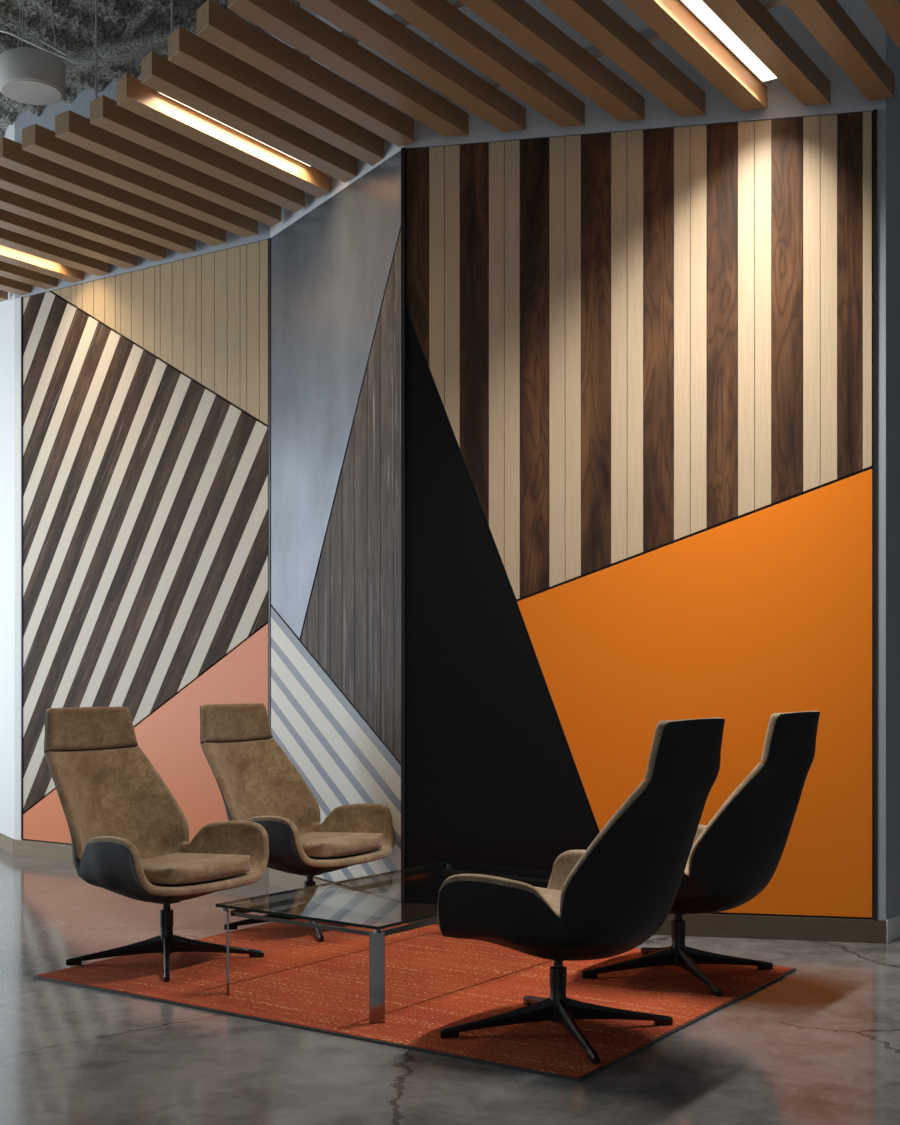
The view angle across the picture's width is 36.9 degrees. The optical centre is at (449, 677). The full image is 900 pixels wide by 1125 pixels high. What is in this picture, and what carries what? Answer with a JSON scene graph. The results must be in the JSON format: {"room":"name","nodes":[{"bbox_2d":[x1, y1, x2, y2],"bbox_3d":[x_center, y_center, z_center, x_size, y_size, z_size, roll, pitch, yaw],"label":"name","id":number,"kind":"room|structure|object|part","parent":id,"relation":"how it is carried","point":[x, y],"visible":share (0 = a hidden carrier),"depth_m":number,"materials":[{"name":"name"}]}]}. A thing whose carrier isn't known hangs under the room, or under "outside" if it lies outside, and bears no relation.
{"room":"lobby","nodes":[
{"label":"lobby","id":0,"kind":"room"},
{"bbox_2d":[0,122,14,838],"bbox_3d":[-3.925,-1.500,11.352,0.160,5.600,3.200,0,0,-30],"label":"wall","id":1,"kind":"structure","parent":0,"point":[7,307],"depth_m":10.10,"materials":[{"name":"white paint"}]},
{"bbox_2d":[0,290,7,301],"bbox_3d":[-3.787,-2.855,9.336,0.115,0.110,1.678,0,0,34],"label":"ceiling slat","id":2,"kind":"object","parent":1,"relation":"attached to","point":[3,294],"depth_m":9.97,"materials":[{"name":"brown wood"}]},
{"bbox_2d":[0,833,13,854],"bbox_3d":[-3.989,1.243,11.316,0.030,0.114,3.200,0,0,-30],"label":"baseboard","id":3,"kind":"structure","parent":1,"relation":"attached to","point":[6,842],"depth_m":10.10,"materials":[{"name":"brown wood"}]},
{"bbox_2d":[0,261,56,288],"bbox_3d":[-3.332,-2.855,9.002,0.115,0.110,1.690,0,0,34],"label":"ceiling slat","id":4,"kind":"object","parent":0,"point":[7,270],"depth_m":9.48,"materials":[{"name":"brown wood"}]},
{"bbox_2d":[15,30,269,844],"bbox_3d":[-2.120,-1.500,9.312,2.476,5.600,0.180,0,0,34],"label":"wall","id":5,"kind":"structure","parent":0,"point":[80,105],"depth_m":9.79,"materials":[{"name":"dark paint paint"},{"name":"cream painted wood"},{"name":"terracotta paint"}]},
{"bbox_2d":[21,297,24,839],"bbox_3d":[-3.123,-0.801,9.886,0.012,3.967,0.036,0,0,34],"label":"trim","id":6,"kind":"structure","parent":5,"relation":"attached to","point":[22,812],"depth_m":9.87,"materials":[{"name":"black metal"}]},
{"bbox_2d":[14,839,268,882],"bbox_3d":[-2.167,1.243,9.242,2.476,0.114,0.030,0,0,34],"label":"baseboard","id":7,"kind":"structure","parent":5,"relation":"attached to","point":[38,849],"depth_m":9.71,"materials":[{"name":"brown grey-beige paint"}]},
{"bbox_2d":[23,624,267,843],"bbox_3d":[-2.133,0.414,9.222,2.363,1.522,0.017,0,0,34],"label":"wall panel","id":8,"kind":"object","parent":5,"relation":"attached to","point":[169,737],"visible":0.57,"depth_m":8.93,"materials":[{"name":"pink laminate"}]},
{"bbox_2d":[23,292,267,811],"bbox_3d":[-2.133,-0.899,9.222,2.359,3.762,0.017,0,0,34],"label":"wall panel","id":9,"kind":"object","parent":5,"relation":"attached to","point":[145,490],"visible":0.92,"depth_m":9.29,"materials":[{"name":"brown wood"}]},
{"bbox_2d":[53,240,267,424],"bbox_3d":[-2.003,-2.192,9.136,2.049,1.176,0.017,0,0,34],"label":"wall panel","id":10,"kind":"object","parent":5,"relation":"attached to","point":[205,316],"visible":1,"depth_m":8.87,"materials":[{"name":"brown wood"}]},
{"bbox_2d":[268,238,268,718],"bbox_3d":[-1.136,-0.801,8.564,0.015,3.967,0.033,0,0,34],"label":"trim","id":11,"kind":"structure","parent":5,"relation":"attached to","point":[268,238],"depth_m":8.55,"materials":[{"name":"black metal"}]},
{"bbox_2d":[0,0,299,137],"bbox_3d":[-0.750,-4.225,5.000,12.500,0.354,16.000,0,0,0],"label":"ceiling","id":12,"kind":"structure","parent":0,"point":[74,20],"depth_m":8.51,"materials":[{"name":"grey"}]},
{"bbox_2d":[0,0,65,104],"bbox_3d":[-2.167,-3.616,7.000,0.340,1.168,0.340,0,0,0],"label":"speaker","id":13,"kind":"object","parent":12,"relation":"hanging from","point":[32,76],"visible":1,"depth_m":6.89},
{"bbox_2d":[2,80,61,104],"bbox_3d":[-2.167,-3.035,7.000,0.300,0.005,0.300,0,0,0],"label":"grille","id":14,"kind":"object","parent":13,"relation":"attached to","point":[32,92],"depth_m":6.98,"materials":[{"name":"grey"}]},
{"bbox_2d":[92,17,104,46],"bbox_3d":[-2.217,-4.164,8.499,0.084,0.429,0.454,0,0,-13],"label":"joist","id":15,"kind":"object","parent":12,"relation":"attached to","point":[100,30],"visible":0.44,"depth_m":8.57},
{"bbox_2d":[0,12,263,93],"bbox_3d":[-2.236,-3.845,8.403,2.463,0.177,0.178,0,0,24],"label":"joist","id":16,"kind":"object","parent":12,"relation":"attached to","point":[111,49],"visible":0.34,"depth_m":8.26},
{"bbox_2d":[0,29,167,63],"bbox_3d":[-2.222,-3.772,8.000,1.367,0.268,0.016,0,0,0],"label":"cable","id":17,"kind":"object","parent":16,"relation":"hanging from","point":[1,30],"visible":0.73,"depth_m":8.00,"materials":[{"name":"grey plastic"}]},
{"bbox_2d":[39,39,167,60],"bbox_3d":[-2.030,-3.718,8.000,0.806,0.137,0.016,0,0,0],"label":"cable","id":18,"kind":"object","parent":16,"relation":"hanging from","point":[40,40],"visible":0.79,"depth_m":8.00,"materials":[{"name":"grey plastic"}]},
{"bbox_2d":[118,4,156,40],"bbox_3d":[-1.933,-4.090,8.400,0.664,0.393,0.087,0,0,40],"label":"joist","id":19,"kind":"object","parent":12,"relation":"attached to","point":[134,27],"visible":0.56,"depth_m":8.38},
{"bbox_2d":[18,0,464,143],"bbox_3d":[-1.634,-2.933,6.965,5.900,0.045,0.044,0,0,34],"label":"channel","id":20,"kind":"object","parent":12,"relation":"hanging from","point":[456,3],"visible":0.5,"depth_m":6.00,"materials":[{"name":"grey metal"}]},
{"bbox_2d":[95,0,96,98],"bbox_3d":[-1.866,-3.575,7.122,0.030,1.250,0.030,0,0,0],"label":"rod","id":21,"kind":"object","parent":20,"relation":"attached to","point":[95,0],"visible":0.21,"depth_m":7.12,"materials":[{"name":"grey metal"}]},
{"bbox_2d":[22,124,257,237],"bbox_3d":[-1.740,-2.855,7.835,0.115,0.110,1.734,0,0,34],"label":"ceiling slat","id":22,"kind":"object","parent":20,"relation":"hanging from","point":[38,140],"depth_m":7.66,"materials":[{"name":"brown wood"}]},
{"bbox_2d":[171,0,172,32],"bbox_3d":[-1.402,-3.575,6.809,0.030,1.250,0.030,0,0,0],"label":"rod","id":23,"kind":"object","parent":20,"relation":"attached to","point":[171,0],"visible":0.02,"depth_m":6.80,"materials":[{"name":"grey metal"}]},
{"bbox_2d":[90,95,304,212],"bbox_3d":[-1.332,-2.855,7.432,0.115,0.110,1.600,0,0,34],"label":"ceiling slat","id":24,"kind":"object","parent":20,"relation":"hanging from","point":[105,113],"depth_m":7.28,"materials":[{"name":"brown wood"}]},
{"bbox_2d":[117,74,329,197],"bbox_3d":[-1.160,-2.855,7.189,0.115,0.110,1.589,0,0,34],"label":"ceiling slat","id":25,"kind":"object","parent":20,"relation":"hanging from","point":[134,96],"depth_m":7.04,"materials":[{"name":"brown wood"}]},
{"bbox_2d":[196,0,413,146],"bbox_3d":[-0.645,-2.855,6.461,0.115,0.110,1.557,0,0,34],"label":"ceiling slat","id":26,"kind":"object","parent":20,"relation":"hanging from","point":[215,24],"depth_m":6.31,"materials":[{"name":"brown wood"}]},
{"bbox_2d":[296,0,525,131],"bbox_3d":[-0.189,-2.855,6.142,0.115,0.110,1.899,0,0,34],"label":"ceiling slat","id":27,"kind":"object","parent":20,"relation":"hanging from","point":[363,20],"depth_m":6.16,"materials":[{"name":"brown wood"}]},
{"bbox_2d":[354,0,785,123],"bbox_3d":[-0.794,-2.933,7.316,6.900,0.045,0.044,0,0,34],"label":"channel","id":28,"kind":"object","parent":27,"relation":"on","point":[650,35],"visible":0.02,"depth_m":6.29,"materials":[{"name":"grey"}]},
{"bbox_2d":[0,276,30,295],"bbox_3d":[-3.559,-2.855,9.169,0.115,0.110,1.684,0,0,34],"label":"ceiling slat","id":29,"kind":"object","parent":28,"relation":"hanging from","point":[6,284],"depth_m":9.73,"materials":[{"name":"brown wood"}]},
{"bbox_2d":[0,245,82,282],"bbox_3d":[-3.104,-2.855,8.836,0.115,0.110,1.696,0,0,34],"label":"ceiling slat","id":30,"kind":"object","parent":28,"relation":"hanging from","point":[8,255],"depth_m":9.23,"materials":[{"name":"brown wood"}]},
{"bbox_2d":[0,227,108,275],"bbox_3d":[-2.877,-2.855,8.669,0.115,0.110,1.702,0,0,34],"label":"ceiling slat","id":31,"kind":"object","parent":28,"relation":"hanging from","point":[8,238],"depth_m":8.96,"materials":[{"name":"brown wood"}]},
{"bbox_2d":[0,209,136,268],"bbox_3d":[-2.650,-2.855,8.502,0.115,0.110,1.709,0,0,34],"label":"ceiling slat","id":32,"kind":"object","parent":28,"relation":"hanging from","point":[10,221],"depth_m":8.70,"materials":[{"name":"brown wood"}]},
{"bbox_2d":[0,188,165,260],"bbox_3d":[-2.422,-2.855,8.335,0.115,0.110,1.715,0,0,34],"label":"ceiling slat","id":33,"kind":"object","parent":28,"relation":"hanging from","point":[12,202],"depth_m":8.43,"materials":[{"name":"brown wood"}]},
{"bbox_2d":[0,166,194,253],"bbox_3d":[-2.195,-2.855,8.169,0.115,0.110,1.721,0,0,34],"label":"ceiling slat","id":34,"kind":"object","parent":28,"relation":"hanging from","point":[18,183],"depth_m":8.15,"materials":[{"name":"brown wood"}]},
{"bbox_2d":[0,137,225,245],"bbox_3d":[-1.967,-2.855,8.002,0.115,0.110,1.727,0,0,34],"label":"ceiling slat","id":35,"kind":"object","parent":28,"relation":"hanging from","point":[12,156],"depth_m":7.87,"materials":[{"name":"brown wood"}]},
{"bbox_2d":[55,110,280,226],"bbox_3d":[-1.527,-2.855,7.647,0.115,0.110,1.687,0,0,34],"label":"ceiling slat","id":36,"kind":"object","parent":28,"relation":"hanging from","point":[76,129],"depth_m":7.47,"materials":[{"name":"brown wood"}]},
{"bbox_2d":[141,51,355,181],"bbox_3d":[-0.988,-2.855,6.947,0.115,0.110,1.578,0,0,34],"label":"ceiling slat","id":37,"kind":"object","parent":28,"relation":"attached to","point":[158,73],"depth_m":6.80,"materials":[{"name":"brown wood"}]},
{"bbox_2d":[157,91,310,166],"bbox_3d":[-1.059,-2.890,7.090,0.139,0.020,1.170,0,0,34],"label":"light strip","id":38,"kind":"object","parent":37,"relation":"attached to","point":[157,91],"visible":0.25,"depth_m":7.06,"materials":[{"name":"glowing white light diffuser"}]},
{"bbox_2d":[168,26,383,165],"bbox_3d":[-0.817,-2.855,6.704,0.115,0.110,1.568,0,0,34],"label":"ceiling slat","id":39,"kind":"object","parent":28,"relation":"hanging from","point":[187,50],"depth_m":6.56,"materials":[{"name":"brown wood"}]},
{"bbox_2d":[228,0,468,136],"bbox_3d":[-0.428,-2.855,6.284,0.115,0.110,1.706,0,0,34],"label":"ceiling slat","id":40,"kind":"object","parent":28,"relation":"hanging from","point":[285,20],"depth_m":6.20,"materials":[{"name":"brown wood"}]},
{"bbox_2d":[377,0,584,126],"bbox_3d":[0.092,-2.855,6.060,0.115,0.110,1.945,0,0,34],"label":"ceiling slat","id":41,"kind":"object","parent":28,"relation":"hanging from","point":[440,20],"depth_m":6.14,"materials":[{"name":"brown wood"}]},
{"bbox_2d":[459,0,644,121],"bbox_3d":[0.385,-2.855,5.997,0.115,0.110,1.945,0,0,34],"label":"ceiling slat","id":42,"kind":"object","parent":28,"relation":"hanging from","point":[517,20],"depth_m":6.12,"materials":[{"name":"brown wood"}]},
{"bbox_2d":[540,0,704,116],"bbox_3d":[0.678,-2.855,5.935,0.115,0.110,1.945,0,0,34],"label":"ceiling slat","id":43,"kind":"object","parent":28,"relation":"hanging from","point":[594,20],"depth_m":6.10,"materials":[{"name":"brown wood"}]},
{"bbox_2d":[621,0,766,110],"bbox_3d":[0.972,-2.855,5.872,0.115,0.110,1.945,0,0,34],"label":"ceiling slat","id":44,"kind":"object","parent":28,"relation":"attached to","point":[671,20],"depth_m":6.06,"materials":[{"name":"brown wood"}]},
{"bbox_2d":[680,0,776,81],"bbox_3d":[1.145,-2.898,5.880,0.139,0.020,1.530,0,0,34],"label":"light strip","id":45,"kind":"object","parent":28,"relation":"attached to","point":[698,8],"visible":0.61,"depth_m":6.11,"materials":[{"name":"glowing white light diffuser"}]},
{"bbox_2d":[702,0,830,105],"bbox_3d":[1.265,-2.855,5.809,0.115,0.110,1.945,0,0,34],"label":"ceiling slat","id":46,"kind":"object","parent":28,"relation":"attached to","point":[750,21],"depth_m":6.04,"materials":[{"name":"brown wood"}]},
{"bbox_2d":[783,0,894,99],"bbox_3d":[1.558,-2.855,5.747,0.115,0.110,1.945,0,0,34],"label":"ceiling slat","id":47,"kind":"object","parent":28,"relation":"attached to","point":[827,21],"depth_m":6.01,"materials":[{"name":"brown wood"}]},
{"bbox_2d":[864,0,899,47],"bbox_3d":[1.852,-2.855,5.684,0.115,0.110,1.945,0,0,34],"label":"ceiling slat","id":48,"kind":"object","parent":28,"relation":"attached to","point":[887,12],"depth_m":5.70,"materials":[{"name":"brown wood"}]},
{"bbox_2d":[270,0,407,902],"bbox_3d":[-0.617,-1.500,7.872,0.180,5.600,1.703,0,0,-32],"label":"wall","id":49,"kind":"structure","parent":0,"point":[288,217],"depth_m":7.73,"materials":[{"name":"grey paint"}]},
{"bbox_2d":[269,238,272,726],"bbox_3d":[-1.127,-0.801,8.553,0.034,3.967,0.012,0,0,-32],"label":"trim","id":50,"kind":"structure","parent":49,"relation":"attached to","point":[270,605],"depth_m":8.54,"materials":[{"name":"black metal"}]},
{"bbox_2d":[269,868,402,921],"bbox_3d":[-0.688,1.243,7.829,0.030,0.114,1.703,0,0,-32],"label":"baseboard","id":51,"kind":"structure","parent":49,"relation":"attached to","point":[360,901],"depth_m":7.60,"materials":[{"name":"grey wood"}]},
{"bbox_2d":[271,606,400,900],"bbox_3d":[-0.687,0.361,7.831,0.017,1.627,1.669,0,0,-32],"label":"wall panel","id":52,"kind":"object","parent":49,"relation":"attached to","point":[340,757],"visible":0.56,"depth_m":7.85,"materials":[{"name":"white paint"}]},
{"bbox_2d":[271,151,400,638],"bbox_3d":[-0.687,-1.509,7.831,0.017,2.541,1.665,0,0,-32],"label":"wall panel","id":53,"kind":"object","parent":49,"relation":"attached to","point":[331,267],"visible":1,"depth_m":7.99,"materials":[{"name":"metal"}]},
{"bbox_2d":[301,230,400,762],"bbox_3d":[-0.574,-0.961,7.647,0.017,2.822,1.232,0,0,-32],"label":"wall panel","id":54,"kind":"object","parent":49,"relation":"attached to","point":[352,628],"visible":1,"depth_m":7.38,"materials":[{"name":"brown wood"}]},
{"bbox_2d":[401,147,405,902],"bbox_3d":[-0.243,-0.801,7.108,0.020,3.967,0.042,0,0,12],"label":"trim","id":55,"kind":"structure","parent":49,"relation":"attached to","point":[403,150],"depth_m":7.09,"materials":[{"name":"black metal"}]},
{"bbox_2d":[0,848,899,1124],"bbox_3d":[-0.750,1.360,5.000,12.500,0.120,16.000,0,0,0],"label":"floor","id":56,"kind":"structure","parent":0,"point":[818,1044],"depth_m":4.61,"materials":[{"name":"concrete"}]},
{"bbox_2d":[33,918,795,1081],"bbox_3d":[-0.135,1.294,5.926,2.690,0.011,2.000,0,0,34],"label":"area rug","id":57,"kind":"object","parent":56,"relation":"on","point":[434,982],"visible":0.74,"depth_m":5.64,"materials":[{"name":"orange carpet"}]},
{"bbox_2d":[44,706,268,981],"bbox_3d":[-1.384,0.714,6.209,0.915,1.149,0.844,0,0,35],"label":"lounge chair","id":58,"kind":"object","parent":57,"relation":"on","point":[129,833],"visible":1,"depth_m":6.32,"materials":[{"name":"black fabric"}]},
{"bbox_3d":[-1.505,1.228,6.098,0.440,0.120,0.034,0,0,-12],"label":"arm","id":59,"kind":"part","parent":58,"relation":"part of","materials":[{"name":"black metal"}]},
{"bbox_3d":[-1.244,1.228,5.929,0.034,0.120,0.440,0,0,-12],"label":"arm","id":60,"kind":"part","parent":58,"relation":"part of","materials":[{"name":"black metal"}]},
{"bbox_3d":[-1.290,1.128,6.144,0.068,0.249,0.068,0,0,35],"label":"post","id":61,"kind":"part","parent":58,"relation":"part of","materials":[{"name":"black metal"}]},
{"bbox_3d":[-1.290,1.016,6.144,0.090,0.012,0.090,0,0,35],"label":"mounting plate","id":62,"kind":"part","parent":58,"relation":"part of","materials":[{"name":"black metal"}]},
{"bbox_2d":[141,853,249,883],"bbox_3d":[-1.245,0.871,6.113,0.524,0.117,0.534,0,0,35],"label":"seat cushion","id":63,"kind":"object","parent":58,"relation":"on","point":[174,868],"depth_m":6.01,"materials":[{"name":"beige fabric"}]},
{"bbox_3d":[-1.075,1.228,6.190,0.440,0.120,0.034,0,0,-12],"label":"arm","id":64,"kind":"part","parent":58,"relation":"part of","materials":[{"name":"black metal"}]},
{"bbox_2d":[200,703,393,941],"bbox_3d":[-0.824,0.714,7.074,0.915,1.149,0.844,0,0,33],"label":"lounge chair","id":65,"kind":"object","parent":57,"relation":"on","point":[257,782],"visible":0.89,"depth_m":7.21,"materials":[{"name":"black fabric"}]},
{"bbox_3d":[-0.942,1.228,6.960,0.440,0.120,0.034,0,0,-13],"label":"arm","id":66,"kind":"part","parent":65,"relation":"part of","materials":[{"name":"black metal"}]},
{"bbox_3d":[-0.728,1.128,7.011,0.068,0.249,0.068,0,0,33],"label":"post","id":67,"kind":"part","parent":65,"relation":"part of","materials":[{"name":"black metal"}]},
{"bbox_3d":[-0.677,1.228,6.797,0.034,0.120,0.440,0,0,-13],"label":"arm","id":68,"kind":"part","parent":65,"relation":"part of","materials":[{"name":"black metal"}]},
{"bbox_2d":[299,832,381,856],"bbox_3d":[-0.682,0.871,6.981,0.524,0.117,0.534,0,0,33],"label":"seat cushion","id":69,"kind":"object","parent":65,"relation":"on","point":[314,844],"depth_m":6.87,"materials":[{"name":"beige fabric"}]},
{"bbox_3d":[-0.514,1.228,7.062,0.440,0.120,0.034,0,0,-13],"label":"arm","id":70,"kind":"part","parent":65,"relation":"part of","materials":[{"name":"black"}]},
{"bbox_2d":[216,861,551,1022],"bbox_3d":[-0.138,1.104,5.893,0.855,0.368,1.600,0,0,36],"label":"coffee table","id":71,"kind":"object","parent":57,"relation":"on","point":[376,938],"visible":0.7,"depth_m":5.37,"materials":[{"name":"clear glass"}]},
{"bbox_3d":[-0.906,1.119,5.508,0.010,0.339,0.058,0,0,-9],"label":"leg","id":72,"kind":"part","parent":71,"relation":"part of","materials":[{"name":"silver metal"}]},
{"bbox_3d":[-0.587,0.960,5.279,0.755,0.016,0.008,0,0,36],"label":"rail","id":73,"kind":"part","parent":71,"relation":"part of","materials":[{"name":"silver metal"}]},
{"bbox_3d":[-0.451,0.961,6.122,0.008,0.022,1.500,0,0,36],"label":"rail","id":74,"kind":"part","parent":71,"relation":"part of","materials":[{"name":"silver metal"}]},
{"bbox_3d":[-0.273,1.119,5.044,0.058,0.339,0.010,0,0,-9],"label":"leg","id":75,"kind":"part","parent":71,"relation":"part of","materials":[{"name":"silver metal"}]},
{"bbox_3d":[-0.138,0.926,5.893,0.855,0.012,1.600,0,0,36],"label":"glass","id":76,"kind":"part","parent":71,"relation":"part of","materials":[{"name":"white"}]},
{"bbox_3d":[0.176,0.961,5.664,0.008,0.022,1.500,0,0,36],"label":"rail","id":77,"kind":"part","parent":71,"relation":"part of","materials":[{"name":"silver metal"}]},
{"bbox_3d":[-0.003,1.119,6.742,0.058,0.339,0.010,0,0,-9],"label":"leg","id":78,"kind":"part","parent":71,"relation":"part of","materials":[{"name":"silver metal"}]},
{"bbox_3d":[0.312,0.960,6.507,0.755,0.016,0.008,0,0,36],"label":"rail","id":79,"kind":"part","parent":71,"relation":"part of","materials":[{"name":"silver metal"}]},
{"bbox_2d":[437,717,724,1063],"bbox_3d":[0.489,0.714,4.865,0.915,1.149,0.844,0,0,34],"label":"lounge chair","id":80,"kind":"object","parent":57,"relation":"on","point":[606,899],"visible":1,"depth_m":4.59,"materials":[{"name":"black"}]},
{"bbox_3d":[0.180,1.228,4.883,0.440,0.120,0.034,0,0,-12],"label":"arm","id":81,"kind":"part","parent":80,"relation":"part of","materials":[{"name":"black metal"}]},
{"bbox_3d":[0.348,1.228,5.145,0.034,0.120,0.440,0,0,-12],"label":"arm","id":82,"kind":"part","parent":80,"relation":"part of","materials":[{"name":"black metal"}]},
{"bbox_2d":[536,887,560,911],"bbox_3d":[0.350,0.871,4.961,0.524,0.117,0.534,0,0,34],"label":"seat cushion","id":83,"kind":"object","parent":80,"relation":"on","point":[553,896],"depth_m":5.10,"materials":[{"name":"beige fabric"}]},
{"bbox_3d":[0.395,1.128,4.930,0.068,0.249,0.068,0,0,34],"label":"post","id":84,"kind":"part","parent":80,"relation":"part of","materials":[{"name":"black metal"}]},
{"bbox_3d":[0.442,1.228,4.715,0.034,0.120,0.440,0,0,-12],"label":"arm","id":85,"kind":"part","parent":80,"relation":"part of","materials":[{"name":"black metal"}]},
{"bbox_3d":[0.610,1.228,4.977,0.440,0.120,0.034,0,0,-12],"label":"arm","id":86,"kind":"part","parent":80,"relation":"part of","materials":[{"name":"black metal"}]},
{"bbox_2d":[581,711,819,995],"bbox_3d":[1.091,0.714,5.820,0.915,1.149,0.844,0,0,34],"label":"lounge chair","id":87,"kind":"object","parent":57,"relation":"on","point":[732,859],"visible":0.77,"depth_m":5.51,"materials":[{"name":"black"}]},
{"bbox_3d":[0.783,1.228,5.838,0.324,0.120,0.340,0,0,34],"label":"arm","id":88,"kind":"part","parent":87,"relation":"part of","materials":[{"name":"black metal"}]},
{"bbox_3d":[0.949,1.228,6.100,0.034,0.120,0.440,0,0,-12],"label":"arm","id":89,"kind":"part","parent":87,"relation":"part of","materials":[{"name":"black metal"}]},
{"bbox_3d":[0.996,1.128,5.885,0.068,0.249,0.068,0,0,34],"label":"post","id":90,"kind":"part","parent":87,"relation":"part of","materials":[{"name":"black metal"}]},
{"bbox_3d":[1.043,1.228,5.670,0.034,0.120,0.440,0,0,-12],"label":"arm","id":91,"kind":"part","parent":87,"relation":"part of","materials":[{"name":"black metal"}]},
{"bbox_3d":[1.211,1.228,5.932,0.440,0.120,0.034,0,0,-12],"label":"arm","id":92,"kind":"part","parent":87,"relation":"part of","materials":[{"name":"black metal"}]},
{"bbox_2d":[403,0,885,919],"bbox_3d":[0.962,-1.500,6.944,2.431,5.600,0.180,0,0,12],"label":"wall","id":93,"kind":"structure","parent":0,"point":[846,97],"depth_m":6.76,"materials":[{"name":"grey paint"}]},
{"bbox_2d":[406,313,597,902],"bbox_3d":[0.332,-0.372,6.990,1.145,3.094,0.017,0,0,12],"label":"wall panel","id":94,"kind":"object","parent":93,"relation":"attached to","point":[492,778],"visible":0.79,"depth_m":7.04,"materials":[{"name":"black paint"}]},
{"bbox_2d":[407,111,871,598],"bbox_3d":[0.922,-1.593,6.869,2.346,2.374,0.017,0,0,12],"label":"wall panel","id":95,"kind":"object","parent":93,"relation":"attached to","point":[574,204],"visible":1,"depth_m":6.85,"materials":[{"name":"brown wood"}]},
{"bbox_2d":[403,903,885,943],"bbox_3d":[0.945,1.243,6.862,2.431,0.114,0.030,0,0,12],"label":"baseboard","id":96,"kind":"structure","parent":93,"relation":"attached to","point":[854,930],"depth_m":6.71,"materials":[{"name":"brown wood"}]},
{"bbox_2d":[517,469,871,916],"bbox_3d":[1.211,0.074,6.809,1.761,2.203,0.017,0,0,12],"label":"wall panel","id":97,"kind":"object","parent":93,"relation":"attached to","point":[743,621],"visible":0.71,"depth_m":6.74,"materials":[{"name":"orange paint"}]},
{"bbox_2d":[873,109,876,918],"bbox_3d":[2.087,-0.801,6.631,0.018,3.967,0.040,0,0,12],"label":"trim","id":98,"kind":"structure","parent":93,"relation":"attached to","point":[874,110],"depth_m":6.61,"materials":[{"name":"black"}]},
{"bbox_2d":[886,31,899,919],"bbox_3d":[3.001,-1.500,7.958,0.160,5.600,3.200,0,0,36],"label":"wall","id":99,"kind":"structure","parent":0,"point":[892,50],"depth_m":6.70,"materials":[{"name":"grey paint"}]},
{"bbox_2d":[886,914,899,943],"bbox_3d":[3.060,1.243,7.916,0.030,0.114,3.200,0,0,36],"label":"baseboard","id":100,"kind":"structure","parent":99,"relation":"attached to","point":[892,924],"depth_m":6.68,"materials":[{"name":"white paint"}]}
]}

